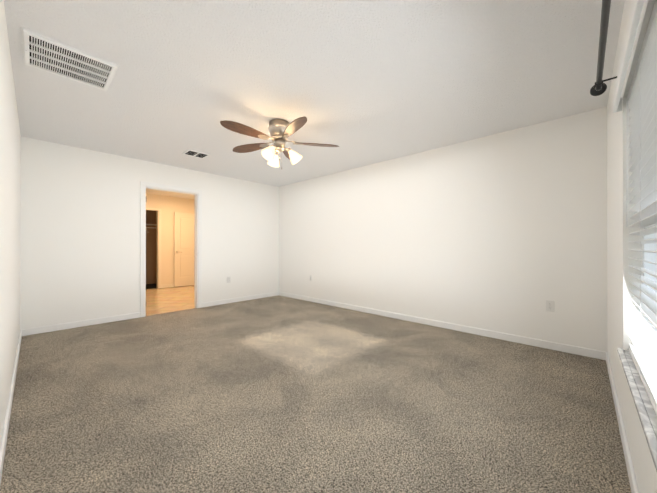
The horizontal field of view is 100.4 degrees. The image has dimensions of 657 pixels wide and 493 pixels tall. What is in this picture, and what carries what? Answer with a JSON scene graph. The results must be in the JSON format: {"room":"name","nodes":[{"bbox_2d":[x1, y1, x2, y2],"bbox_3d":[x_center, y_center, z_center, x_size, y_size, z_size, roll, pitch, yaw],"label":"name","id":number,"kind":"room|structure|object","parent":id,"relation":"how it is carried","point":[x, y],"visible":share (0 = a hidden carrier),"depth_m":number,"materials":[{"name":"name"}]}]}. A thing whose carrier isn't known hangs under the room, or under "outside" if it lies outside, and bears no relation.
{"room":"empty bedroom","nodes":[
{"label":"empty bedroom","id":0,"kind":"room"},
{"bbox_2d":[0,0,20,444],"bbox_3d":[-1.841,-0.123,1.473,5.335,2.440,0.120,0,0,43],"label":"wall","id":1,"kind":"structure","parent":0,"point":[10,194],"depth_m":1.79,"materials":[{"name":"white paint"}]},
{"bbox_2d":[0,329,23,484],"bbox_3d":[-1.849,1.056,1.572,5.185,0.082,0.017,0,0,43],"label":"baseboard","id":2,"kind":"structure","parent":1,"relation":"attached to","point":[8,412],"depth_m":1.70,"materials":[{"name":"white paint"}]},
{"bbox_2d":[20,136,278,329],"bbox_3d":[-2.477,-0.116,4.792,0.120,2.440,4.110,0,0,43],"label":"wall","id":3,"kind":"structure","parent":0,"point":[80,237],"depth_m":3.94,"materials":[{"name":"white paint"}]},
{"bbox_2d":[24,312,139,335],"bbox_3d":[-3.317,1.061,3.787,0.017,0.082,1.198,0,0,43],"label":"baseboard","id":4,"kind":"structure","parent":3,"relation":"attached to","point":[31,331],"depth_m":3.71,"materials":[{"name":"white paint"}]},
{"bbox_2d":[140,181,201,316],"bbox_3d":[-2.640,0.050,4.615,0.153,2.106,0.932,0,0,43],"label":"door frame","id":5,"kind":"structure","parent":3,"relation":"attached to","point":[144,186],"depth_m":4.65,"materials":[{"name":"white paint"}]},
{"bbox_2d":[202,292,279,307],"bbox_3d":[-1.700,1.064,5.522,0.017,0.082,1.680,0,0,43],"label":"baseboard","id":6,"kind":"structure","parent":3,"relation":"attached to","point":[213,303],"depth_m":5.43,"materials":[{"name":"white paint"}]},
{"bbox_2d":[146,194,193,288],"bbox_3d":[-3.893,-0.113,6.426,4.180,2.440,2.590,0,0,43],"label":"wall","id":7,"kind":"structure","parent":0,"point":[168,206],"depth_m":7.39,"materials":[{"name":"beige paint"}]},
{"bbox_2d":[146,208,189,288],"bbox_3d":[-4.362,0.068,7.215,0.016,2.082,1.770,0,0,43],"label":"door frame","id":8,"kind":"structure","parent":7,"relation":"attached to","point":[159,285],"depth_m":7.14,"materials":[{"name":"white paint"}]},
{"bbox_2d":[174,212,193,286],"bbox_3d":[-3.910,0.093,7.585,0.093,2.010,0.642,0,0,43],"label":"door leaf","id":9,"kind":"structure","parent":7,"relation":"attached to","point":[183,249],"depth_m":7.53,"materials":[{"name":"white paint"}]},
{"bbox_2d":[146,285,194,315],"bbox_3d":[-3.861,1.159,6.394,4.265,0.096,2.590,0,0,43],"label":"floor","id":10,"kind":"structure","parent":0,"point":[164,300],"depth_m":5.68,"materials":[{"name":"brown wood"}]},
{"bbox_2d":[4,0,624,198],"bbox_3d":[-2.054,-1.387,4.401,9.635,0.100,4.110,0,0,43],"label":"ceiling","id":11,"kind":"structure","parent":0,"point":[360,83],"depth_m":2.15,"materials":[{"name":"white paint"}]},
{"bbox_2d":[21,27,118,90],"bbox_3d":[-1.887,-1.331,2.010,0.470,0.023,0.480,0,0,43],"label":"ceiling vent","id":12,"kind":"object","parent":11,"relation":"in","point":[48,54],"visible":1,"depth_m":1.97,"materials":[{"name":"white metal"}]},
{"bbox_2d":[182,149,210,158],"bbox_3d":[-1.917,-1.331,3.972,0.260,0.014,0.310,0,0,43],"label":"ceiling vent","id":13,"kind":"object","parent":11,"relation":"in","point":[194,153],"visible":0.98,"depth_m":3.96,"materials":[{"name":"white metal"}]},
{"bbox_2d":[220,116,338,168],"bbox_3d":[-0.577,-1.094,2.945,1.273,0.492,1.213,0,0,43],"label":"ceiling fan","id":14,"kind":"object","parent":11,"relation":"hanging from","point":[281,131],"visible":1,"depth_m":2.90,"materials":[{"name":"brown wood"}]},
{"bbox_2d":[0,295,630,492],"bbox_3d":[-0.494,1.150,2.941,5.370,0.100,4.110,0,0,43],"label":"floor carpet","id":15,"kind":"object","parent":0,"point":[278,394],"visible":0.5,"depth_m":1.84,"materials":[{"name":"grey carpet"}]},
{"bbox_2d":[279,107,607,351],"bbox_3d":[0.879,-0.117,4.391,5.335,2.440,0.120,0,0,43],"label":"wall","id":16,"kind":"structure","parent":0,"point":[504,232],"depth_m":3.43,"materials":[{"name":"white paint"}]},
{"bbox_2d":[280,292,603,359],"bbox_3d":[0.777,1.062,4.390,5.185,0.082,0.017,0,0,43],"label":"baseboard","id":17,"kind":"structure","parent":16,"relation":"attached to","point":[591,353],"depth_m":3.43,"materials":[{"name":"white paint"}]},
{"bbox_2d":[546,300,554,311],"bbox_3d":[2.364,0.640,2.917,0.072,0.118,0.009,0,0,43],"label":"outlet","id":18,"kind":"object","parent":16,"relation":"attached to","point":[550,306],"visible":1,"depth_m":2.91,"materials":[{"name":"white plastic"}]},
{"bbox_2d":[607,0,656,492],"bbox_3d":[1.415,-0.124,1.165,0.150,2.440,3.870,0,0,43],"label":"wall","id":19,"kind":"structure","parent":0,"point":[619,244],"depth_m":1.58,"materials":[{"name":"white paint"}]},
{"bbox_2d":[590,0,616,95],"bbox_3d":[0.990,-1.007,0.919,0.135,0.115,2.349,0,0,43],"label":"curtain rod","id":20,"kind":"object","parent":19,"relation":"attached to","point":[599,87],"visible":0.98,"depth_m":1.42,"materials":[{"name":"black metal"}]},
{"bbox_2d":[604,352,638,492],"bbox_3d":[1.356,1.055,1.218,0.013,0.082,3.810,0,0,43],"label":"baseboard","id":21,"kind":"structure","parent":19,"relation":"attached to","point":[630,469],"depth_m":1.49,"materials":[{"name":"white paint"}]},
{"bbox_2d":[613,0,656,414],"bbox_3d":[1.086,-0.136,0.897,0.113,1.460,1.880,0,0,43],"label":"window blinds","id":22,"kind":"object","parent":19,"relation":"attached to","point":[641,102],"visible":0.98,"depth_m":1.20,"materials":[{"name":"white plastic"}]},
{"bbox_2d":[617,348,656,471],"bbox_3d":[1.093,0.609,0.889,0.097,0.022,1.910,0,0,43],"label":"window sill","id":23,"kind":"structure","parent":19,"relation":"attached to","point":[647,415],"depth_m":1.05,"materials":[{"name":"stone"}]},
{"bbox_2d":[643,218,656,292],"bbox_3d":[1.151,-0.119,0.837,0.060,1.470,1.850,0,0,43],"label":"window","id":24,"kind":"structure","parent":19,"relation":"in","point":[650,257],"depth_m":1.49,"materials":[{"name":"white glass"}]}
]}

